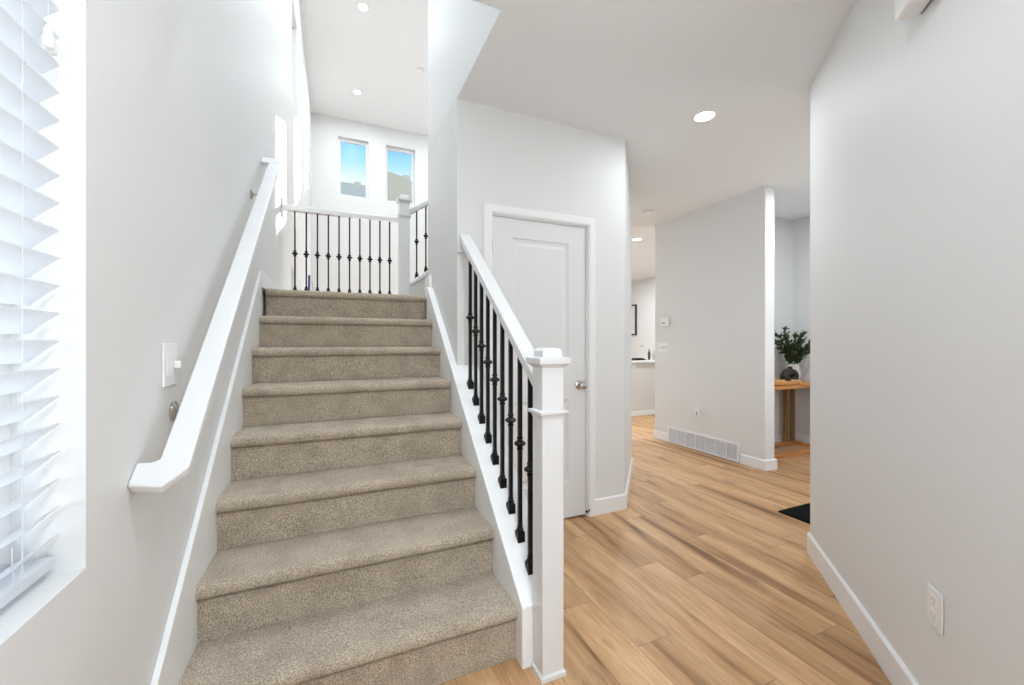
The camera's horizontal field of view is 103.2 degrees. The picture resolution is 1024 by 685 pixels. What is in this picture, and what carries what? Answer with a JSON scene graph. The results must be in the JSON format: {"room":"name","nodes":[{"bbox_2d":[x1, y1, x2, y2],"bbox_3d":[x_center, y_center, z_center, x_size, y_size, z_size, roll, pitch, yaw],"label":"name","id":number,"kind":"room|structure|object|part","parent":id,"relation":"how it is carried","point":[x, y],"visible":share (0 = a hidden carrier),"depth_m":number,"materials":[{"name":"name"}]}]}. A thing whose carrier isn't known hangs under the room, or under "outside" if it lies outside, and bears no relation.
{"room":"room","nodes":[
{"label":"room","id":0,"kind":"room"},
{"bbox_2d":[0,0,310,684],"bbox_3d":[-1.909,-1.735,3.068,0.150,5.950,11.750,0,0,-24],"label":"wall","id":1,"kind":"structure","parent":0,"point":[169,112],"depth_m":0.98,"materials":[{"name":"white paint"}]},
{"bbox_2d":[0,272,10,572],"bbox_3d":[-0.773,-0.237,0.328,0.045,1.366,0.918,0,0,-24],"label":"window","id":2,"kind":"structure","parent":1,"relation":"in","point":[5,430],"depth_m":0.75,"materials":[{"name":"white paint"}]},
{"bbox_2d":[0,0,59,609],"bbox_3d":[-0.704,-0.245,0.359,0.085,1.346,0.900,0,0,-24],"label":"window blind","id":3,"kind":"object","parent":1,"relation":"attached to","point":[24,31],"visible":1,"depth_m":0.71,"materials":[{"name":"white plastic"}]},
{"bbox_3d":[-0.829,0.378,0.680,0.002,0.076,0.026,0,0,-24],"label":"loose cord","id":4,"kind":"part","parent":3,"relation":"part of","materials":[{"name":"white plastic"}]},
{"bbox_3d":[-0.851,-0.230,0.671,0.063,1.280,0.002,0,0,-24],"label":"ladder cord","id":5,"kind":"part","parent":3,"relation":"part of","materials":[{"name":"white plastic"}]},
{"bbox_3d":[-0.715,0.417,0.353,0.052,0.022,0.889,0,0,-24],"label":"rail","id":6,"kind":"part","parent":3,"relation":"part of","materials":[{"name":"white plastic"}]},
{"bbox_2d":[162,343,180,386],"bbox_3d":[-1.002,0.068,1.201,0.022,0.124,0.106,0,0,-24],"label":"light switch","id":7,"kind":"object","parent":1,"relation":"attached to","point":[170,364],"visible":1,"depth_m":1.19,"materials":[{"name":"white plastic"}]},
{"bbox_2d":[128,157,280,492],"bbox_3d":[-1.245,-0.440,1.873,0.112,1.614,1.973,0,0,-24],"label":"wall handrail","id":8,"kind":"object","parent":1,"relation":"attached to","point":[176,462],"visible":1,"depth_m":1.26,"materials":[{"name":"white paint"}]},
{"bbox_2d":[259,269,281,290],"bbox_3d":[-1.844,-0.406,3.140,0.026,0.115,1.170,0,0,-24],"label":"baseboard","id":9,"kind":"structure","parent":1,"relation":"attached to","point":[267,282],"depth_m":2.78,"materials":[{"name":"white paint"}]},
{"bbox_2d":[308,275,313,290],"bbox_3d":[-2.771,0.160,5.894,0.426,2.160,0.450,0,0,-24],"label":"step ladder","id":10,"kind":"object","parent":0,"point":[308,275],"visible":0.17,"depth_m":5.63,"materials":[{"name":"blue"}]},
{"bbox_3d":[-2.834,0.160,5.637,0.063,2.160,0.030,0,0,-24],"label":"rail","id":11,"kind":"part","parent":10,"relation":"part of","materials":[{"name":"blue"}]},
{"bbox_2d":[283,276,427,474],"bbox_3d":[-0.682,-0.260,4.339,3.115,3.000,0.100,0,0,-24],"label":"wall","id":12,"kind":"structure","parent":0,"point":[418,288],"depth_m":4.16,"materials":[{"name":"white paint"}]},
{"bbox_2d":[281,198,398,293],"bbox_3d":[-1.630,-0.877,3.926,1.046,0.855,0.090,0,0,-24],"label":"landing railing","id":13,"kind":"object","parent":12,"relation":"on","point":[288,208],"visible":0.98,"depth_m":3.90,"materials":[{"name":"black metal"}]},
{"bbox_3d":[-1.621,-1.228,3.930,1.026,0.045,0.070,0,0,-24],"label":"handrail","id":14,"kind":"part","parent":13,"relation":"part of","materials":[{"name":"white paint"}]},
{"bbox_2d":[396,194,427,294],"bbox_3d":[-0.379,-1.430,4.469,1.726,1.957,0.144,0,0,-24],"label":"railing","id":15,"kind":"object","parent":12,"relation":"on","point":[404,211],"visible":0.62,"depth_m":4.11,"materials":[{"name":"white paint"}]},
{"bbox_3d":[-1.105,-0.935,4.154,0.100,0.969,0.100,0,0,-24],"label":"newel post","id":16,"kind":"part","parent":15,"relation":"part of","materials":[{"name":"white paint"}]},
{"bbox_3d":[-1.105,-1.267,4.154,0.128,0.034,0.128,0,0,-24],"label":"collar moulding","id":17,"kind":"part","parent":15,"relation":"part of","materials":[{"name":"white paint"}]},
{"bbox_3d":[-0.323,-1.854,4.495,1.603,1.108,0.070,0,0,-24],"label":"handrail","id":18,"kind":"part","parent":15,"relation":"part of","materials":[{"name":"white paint"}]},
{"bbox_2d":[300,0,427,135],"bbox_3d":[-1.027,-4.785,5.552,3.750,0.150,7.900,0,0,-24],"label":"ceiling","id":19,"kind":"structure","parent":0,"point":[376,52],"depth_m":6.81,"materials":[{"name":"white paint"}]},
{"bbox_2d":[353,90,360,94],"bbox_3d":[-2.925,-4.705,7.665,0.150,0.008,0.150,0,0,-24],"label":"recessed light","id":20,"kind":"object","parent":19,"relation":"in","point":[357,92],"visible":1,"depth_m":7.67,"materials":[{"name":"white plastic"}]},
{"bbox_2d":[357,3,368,11],"bbox_3d":[-2.098,-4.705,5.718,0.150,0.008,0.150,0,0,-24],"label":"recessed light","id":21,"kind":"object","parent":19,"relation":"in","point":[363,7],"visible":1,"depth_m":5.72,"materials":[{"name":"white plastic"}]},
{"bbox_2d":[415,67,424,73],"bbox_3d":[-1.595,-4.692,7.044,0.170,0.036,0.170,0,0,-24],"label":"smoke detector","id":22,"kind":"object","parent":19,"relation":"attached to","point":[420,70],"visible":1,"depth_m":7.01,"materials":[{"name":"white plastic"}]},
{"bbox_2d":[311,112,427,293],"bbox_3d":[-0.764,-1.735,9.893,7.700,5.950,0.150,0,0,-24],"label":"wall","id":23,"kind":"structure","parent":0,"point":[326,130],"depth_m":8.73,"materials":[{"name":"white paint"}]},
{"bbox_2d":[338,138,367,197],"bbox_3d":[-3.436,-3.712,8.786,0.607,1.235,0.045,0,0,-24],"label":"window","id":24,"kind":"structure","parent":23,"relation":"in","point":[339,139],"depth_m":8.77,"materials":[{"name":"white paint"}]},
{"bbox_2d":[386,147,413,204],"bbox_3d":[-2.535,-3.712,9.179,0.631,1.235,0.045,0,0,-24],"label":"window","id":25,"kind":"structure","parent":23,"relation":"in","point":[387,148],"depth_m":9.15,"materials":[{"name":"white paint"}]},
{"bbox_2d":[428,0,500,512],"bbox_3d":[-0.310,-1.735,2.590,0.120,5.950,1.582,0,0,-24],"label":"wall","id":26,"kind":"structure","parent":0,"point":[458,30],"depth_m":2.60,"materials":[{"name":"white paint"}]},
{"bbox_2d":[425,275,431,297],"bbox_3d":[-0.545,-0.434,3.280,0.280,0.170,0.169,0,0,-24],"label":"baseboard","id":27,"kind":"structure","parent":26,"relation":"attached to","point":[428,280],"depth_m":3.18,"materials":[{"name":"white paint"}]},
{"bbox_2d":[476,103,630,515],"bbox_3d":[0.590,-0.130,3.590,0.892,2.740,2.543,0,0,22],"label":"wall","id":28,"kind":"structure","parent":0,"point":[523,161],"depth_m":2.90,"materials":[{"name":"white paint"}]},
{"bbox_2d":[483,203,595,517],"bbox_3d":[0.193,0.182,2.765,0.844,2.116,0.183,0,0,-24],"label":"door","id":29,"kind":"structure","parent":28,"relation":"in","point":[539,267],"depth_m":2.79,"materials":[{"name":"white paint"}]},
{"bbox_3d":[0.487,0.305,2.833,0.066,0.066,0.071,0,0,-24],"label":"knob","id":30,"kind":"part","parent":29,"relation":"part of","materials":[{"name":"silver metal"}]},
{"bbox_2d":[596,458,632,514],"bbox_3d":[0.917,1.185,3.884,0.505,0.111,2.020,0,0,4],"label":"baseboard","id":31,"kind":"structure","parent":28,"relation":"attached to","point":[609,504],"depth_m":2.96,"materials":[{"name":"white paint"}]},
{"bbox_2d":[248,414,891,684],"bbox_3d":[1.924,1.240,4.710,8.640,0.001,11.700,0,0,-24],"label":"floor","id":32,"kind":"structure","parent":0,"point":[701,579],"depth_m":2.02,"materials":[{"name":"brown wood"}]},
{"bbox_2d":[150,271,517,684],"bbox_3d":[-0.446,0.148,2.739,2.270,2.185,3.019,0,0,-24],"label":"staircase","id":33,"kind":"structure","parent":32,"relation":"on","point":[456,619],"depth_m":1.74,"materials":[{"name":"carpet"}]},
{"bbox_2d":[451,229,570,684],"bbox_3d":[-0.069,0.275,1.997,0.176,1.930,1.142,0,0,-24],"label":"stair railing","id":34,"kind":"object","parent":33,"relation":"attached to","point":[528,536],"visible":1,"depth_m":1.68,"materials":[{"name":"white paint"}]},
{"bbox_3d":[-0.085,-0.234,2.035,0.070,0.861,1.023,0,0,-24],"label":"handrail","id":35,"kind":"part","parent":34,"relation":"part of","materials":[{"name":"white paint"}]},
{"bbox_3d":[0.136,0.662,1.529,0.090,1.155,0.080,0,0,-24],"label":"newel post","id":36,"kind":"part","parent":34,"relation":"part of","materials":[{"name":"white paint"}]},
{"bbox_3d":[0.136,0.269,1.529,0.118,0.032,0.108,0,0,-24],"label":"collar moulding","id":37,"kind":"part","parent":34,"relation":"part of","materials":[{"name":"white paint"}]},
{"bbox_3d":[0.136,1.229,1.529,0.104,0.022,0.094,0,0,-24],"label":"moulding","id":38,"kind":"part","parent":34,"relation":"part of","materials":[{"name":"white paint"}]},
{"bbox_2d":[631,358,654,415],"bbox_3d":[2.409,0.777,7.367,1.800,0.925,0.895,0,0,-24],"label":"kitchen island","id":39,"kind":"object","parent":32,"relation":"on","point":[642,371],"visible":0.36,"depth_m":6.82,"materials":[{"name":"white paint"}]},
{"bbox_2d":[631,358,654,362],"bbox_3d":[2.409,0.335,7.367,1.800,0.039,0.895,0,0,-24],"label":"island countertop","id":40,"kind":"structure","parent":39,"relation":"on","point":[635,361],"depth_m":6.79,"materials":[{"name":"white stone"}]},
{"bbox_2d":[631,358,646,360],"bbox_3d":[2.063,0.296,6.821,0.390,0.036,0.140,0,0,-24],"label":"serving tray","id":41,"kind":"object","parent":40,"relation":"on","point":[632,359],"visible":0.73,"depth_m":6.79,"materials":[{"name":"black metal"}]},
{"bbox_3d":[2.576,1.202,6.982,1.730,0.074,0.014,0,0,-24],"label":"trim","id":42,"kind":"part","parent":39,"relation":"part of","materials":[{"name":"white paint"}]},
{"bbox_2d":[774,381,809,458],"bbox_3d":[3.024,0.857,4.589,1.170,0.764,0.400,0,0,-24],"label":"console table","id":43,"kind":"object","parent":32,"relation":"on","point":[805,384],"visible":0.19,"depth_m":4.86,"materials":[{"name":"brown wood"}]},
{"bbox_3d":[2.964,1.222,4.752,1.070,0.034,0.045,0,0,-24],"label":"rail","id":44,"kind":"part","parent":43,"relation":"part of","materials":[{"name":"brown wood"}]},
{"bbox_3d":[3.281,0.858,4.876,0.055,0.695,0.030,0,0,-24],"label":"leg","id":45,"kind":"part","parent":43,"relation":"part of","materials":[{"name":"brown wood"}]},
{"bbox_2d":[774,380,801,385],"bbox_3d":[2.994,0.450,4.434,0.468,0.050,0.144,0,0,-24],"label":"wooden tray","id":46,"kind":"object","parent":43,"relation":"on","point":[776,382],"visible":0.93,"depth_m":4.36,"materials":[{"name":"brown wood"}]},
{"bbox_2d":[780,367,798,380],"bbox_3d":[3.131,0.379,4.581,0.271,0.190,0.085,0,0,-24],"label":"vase","id":47,"kind":"object","parent":43,"relation":"on","point":[788,374],"visible":0.91,"depth_m":4.54,"materials":[{"name":"black ceramic"}]},
{"bbox_3d":[3.102,1.222,4.435,1.070,0.034,0.045,0,0,-24],"label":"rail","id":48,"kind":"part","parent":43,"relation":"part of","materials":[{"name":"brown wood"}]},
{"bbox_3d":[3.404,0.858,4.929,0.055,0.695,0.030,0,0,-24],"label":"leg","id":49,"kind":"part","parent":43,"relation":"part of","materials":[{"name":"brown wood"}]},
{"bbox_2d":[786,362,800,379],"bbox_3d":[3.349,0.326,4.829,0.201,0.296,0.118,0,0,-24],"label":"vase","id":50,"kind":"object","parent":43,"relation":"on","point":[796,367],"visible":0.3,"depth_m":4.78,"materials":[{"name":"white ceramic"}]},
{"bbox_2d":[774,326,809,365],"bbox_3d":[3.277,0.067,4.697,0.577,0.491,0.298,0,0,-24],"label":"leafy branches","id":51,"kind":"object","parent":50,"relation":"in","point":[792,354],"visible":0.98,"depth_m":4.72,"materials":[{"name":"green plant"}]},
{"bbox_3d":[3.503,1.223,4.798,0.045,0.034,0.299,0,0,-24],"label":"rail","id":52,"kind":"part","parent":43,"relation":"part of","materials":[{"name":"brown wood"}]},
{"bbox_2d":[778,503,809,523],"bbox_3d":[2.446,1.235,2.775,0.798,0.010,0.735,0,0,-24],"label":"doormat","id":53,"kind":"object","parent":32,"relation":"on","point":[801,512],"visible":0.2,"depth_m":2.92,"materials":[{"name":"black rubber"}]},
{"bbox_2d":[631,277,654,357],"bbox_3d":[3.157,-0.130,8.203,1.660,2.740,6.080,0,0,-24],"label":"wall","id":54,"kind":"structure","parent":0,"point":[642,291],"depth_m":9.81,"materials":[{"name":"white paint"}]},
{"bbox_2d":[631,304,636,334],"bbox_3d":[2.939,-0.540,10.355,0.040,0.760,0.680,0,0,-24],"label":"framed picture","id":55,"kind":"object","parent":54,"relation":"attached to","point":[633,307],"visible":0.45,"depth_m":10.11,"materials":[{"name":"grey paper"}]},
{"bbox_2d":[631,306,634,333],"bbox_3d":[2.949,-0.540,10.359,0.010,0.696,0.616,0,0,-24],"label":"print","id":56,"kind":"object","parent":55,"relation":"attached to","point":[632,307],"depth_m":10.16,"materials":[{"name":"white paper"}]},
{"bbox_2d":[458,0,855,281],"bbox_3d":[1.552,-1.640,4.575,7.700,0.280,11.750,0,0,-24],"label":"ceiling","id":57,"kind":"structure","parent":0,"point":[637,72],"depth_m":2.37,"materials":[{"name":"white paint"}]},
{"bbox_2d":[641,209,653,214],"bbox_3d":[1.552,-1.482,4.649,0.140,0.036,0.140,0,0,-24],"label":"smoke detector","id":58,"kind":"object","parent":57,"relation":"attached to","point":[644,211],"visible":1,"depth_m":4.61,"materials":[{"name":"white plastic"}]},
{"bbox_2d":[692,109,716,122],"bbox_3d":[1.277,-1.495,2.695,0.150,0.008,0.150,0,0,-24],"label":"recessed light","id":59,"kind":"object","parent":57,"relation":"in","point":[708,114],"visible":1,"depth_m":2.68,"materials":[{"name":"white plastic"}]},
{"bbox_2d":[653,429,667,441],"bbox_3d":[1.948,1.190,5.176,0.154,0.100,0.254,0,0,-24],"label":"baseboard","id":60,"kind":"structure","parent":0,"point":[657,434],"depth_m":5.14,"materials":[{"name":"white paint"}]},
{"bbox_2d":[655,186,773,459],"bbox_3d":[2.204,-0.130,4.606,0.140,2.740,1.475,0,0,-24],"label":"wall","id":61,"kind":"structure","parent":0,"point":[714,264],"depth_m":4.38,"materials":[{"name":"white paint"}]},
{"bbox_2d":[658,343,667,351],"bbox_3d":[1.899,0.075,5.114,0.014,0.116,0.164,0,0,-24],"label":"light switch","id":62,"kind":"object","parent":61,"relation":"attached to","point":[662,347],"visible":1,"depth_m":5.11,"materials":[{"name":"white plastic"}]},
{"bbox_2d":[661,317,668,325],"bbox_3d":[1.910,-0.248,5.066,0.030,0.116,0.124,0,0,-24],"label":"thermostat","id":63,"kind":"object","parent":61,"relation":"attached to","point":[664,320],"visible":1,"depth_m":5.05,"materials":[{"name":"white plastic"}]},
{"bbox_2d":[695,409,701,420],"bbox_3d":[2.102,0.834,4.600,0.052,0.128,0.072,0,0,-24],"label":"wall outlet","id":64,"kind":"object","parent":61,"relation":"attached to","point":[698,414],"visible":1,"depth_m":4.59,"materials":[{"name":"white plastic"}]},
{"bbox_2d":[668,426,739,462],"bbox_3d":[2.128,1.140,4.584,0.016,0.192,0.966,0,0,-24],"label":"air vent","id":65,"kind":"object","parent":61,"relation":"in","point":[729,450],"visible":1,"depth_m":4.52,"materials":[{"name":"white metal"}]},
{"bbox_2d":[740,453,776,470],"bbox_3d":[2.442,1.190,4.059,0.168,0.100,0.309,0,0,-24],"label":"baseboard","id":66,"kind":"structure","parent":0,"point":[771,464],"depth_m":3.95,"materials":[{"name":"white paint"}]},
{"bbox_2d":[774,216,809,435],"bbox_3d":[3.379,-0.130,3.849,1.410,2.740,2.360,0,0,-24],"label":"wall","id":67,"kind":"structure","parent":0,"point":[791,238],"depth_m":4.94,"materials":[{"name":"white paint"}]},
{"bbox_2d":[774,433,809,442],"bbox_3d":[3.323,1.185,3.815,1.280,0.110,2.102,0,0,-24],"label":"baseboard","id":68,"kind":"structure","parent":67,"relation":"attached to","point":[798,437],"depth_m":4.92,"materials":[{"name":"white paint"}]},
{"bbox_2d":[810,0,1023,684],"bbox_3d":[2.379,-0.130,1.271,2.137,2.740,5.252,0,0,27],"label":"wall","id":69,"kind":"structure","parent":0,"point":[917,123],"depth_m":1.30,"materials":[{"name":"white paint"}]},
{"bbox_2d":[807,532,918,684],"bbox_3d":[1.522,1.181,0.617,0.912,0.118,3.690,0,0,2],"label":"baseboard","id":70,"kind":"structure","parent":69,"relation":"attached to","point":[896,671],"depth_m":1.69,"materials":[{"name":"white paint"}]},
{"bbox_2d":[895,0,931,20],"bbox_3d":[1.190,-1.186,1.067,0.072,0.268,0.580,0,0,21],"label":"door chime","id":71,"kind":"object","parent":69,"relation":"attached to","point":[904,9],"visible":1,"depth_m":1.29,"materials":[{"name":"white plastic"}]},
{"bbox_2d":[927,583,943,634],"bbox_3d":[1.294,0.818,1.243,0.008,0.116,0.074,0,0,21],"label":"wall outlet","id":72,"kind":"object","parent":69,"relation":"attached to","point":[935,600],"visible":1,"depth_m":1.23,"materials":[{"name":"white plastic"}]},
{"bbox_2d":[930,593,936,608],"bbox_3d":[1.292,0.795,1.244,0.003,0.032,0.034,0,0,21],"label":"receptacle","id":73,"kind":"object","parent":72,"relation":"attached to","point":[933,596],"depth_m":1.24,"materials":[{"name":"grey plastic"}]},
{"bbox_2d":[930,607,936,623],"bbox_3d":[1.292,0.840,1.244,0.003,0.032,0.034,0,0,21],"label":"receptacle","id":74,"kind":"object","parent":72,"relation":"attached to","point":[933,611],"depth_m":1.24,"materials":[{"name":"grey plastic"}]},
{"label":"outside","id":75,"kind":"structure","parent":0,"visible":0},
{"bbox_3d":[-10.718,1.440,49.650,140.000,0.200,80.400,0,0,-24],"label":"ground","id":76,"kind":"structure","parent":75,"visible":0},
{"bbox_2d":[340,181,365,196],"bbox_3d":[-12.013,-3.685,20.945,9.500,10.050,8.800,0,0,-24],"label":"hill","id":77,"kind":"structure","parent":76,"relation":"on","point":[353,189],"depth_m":21.74,"materials":[{"name":"beige"}]},
{"bbox_2d":[388,171,411,203],"bbox_3d":[-2.714,-4.070,24.450,10.250,10.820,9.800,0,0,-24],"label":"hill","id":78,"kind":"structure","parent":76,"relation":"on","point":[398,185],"depth_m":18.09,"materials":[{"name":"beige"}]}
]}

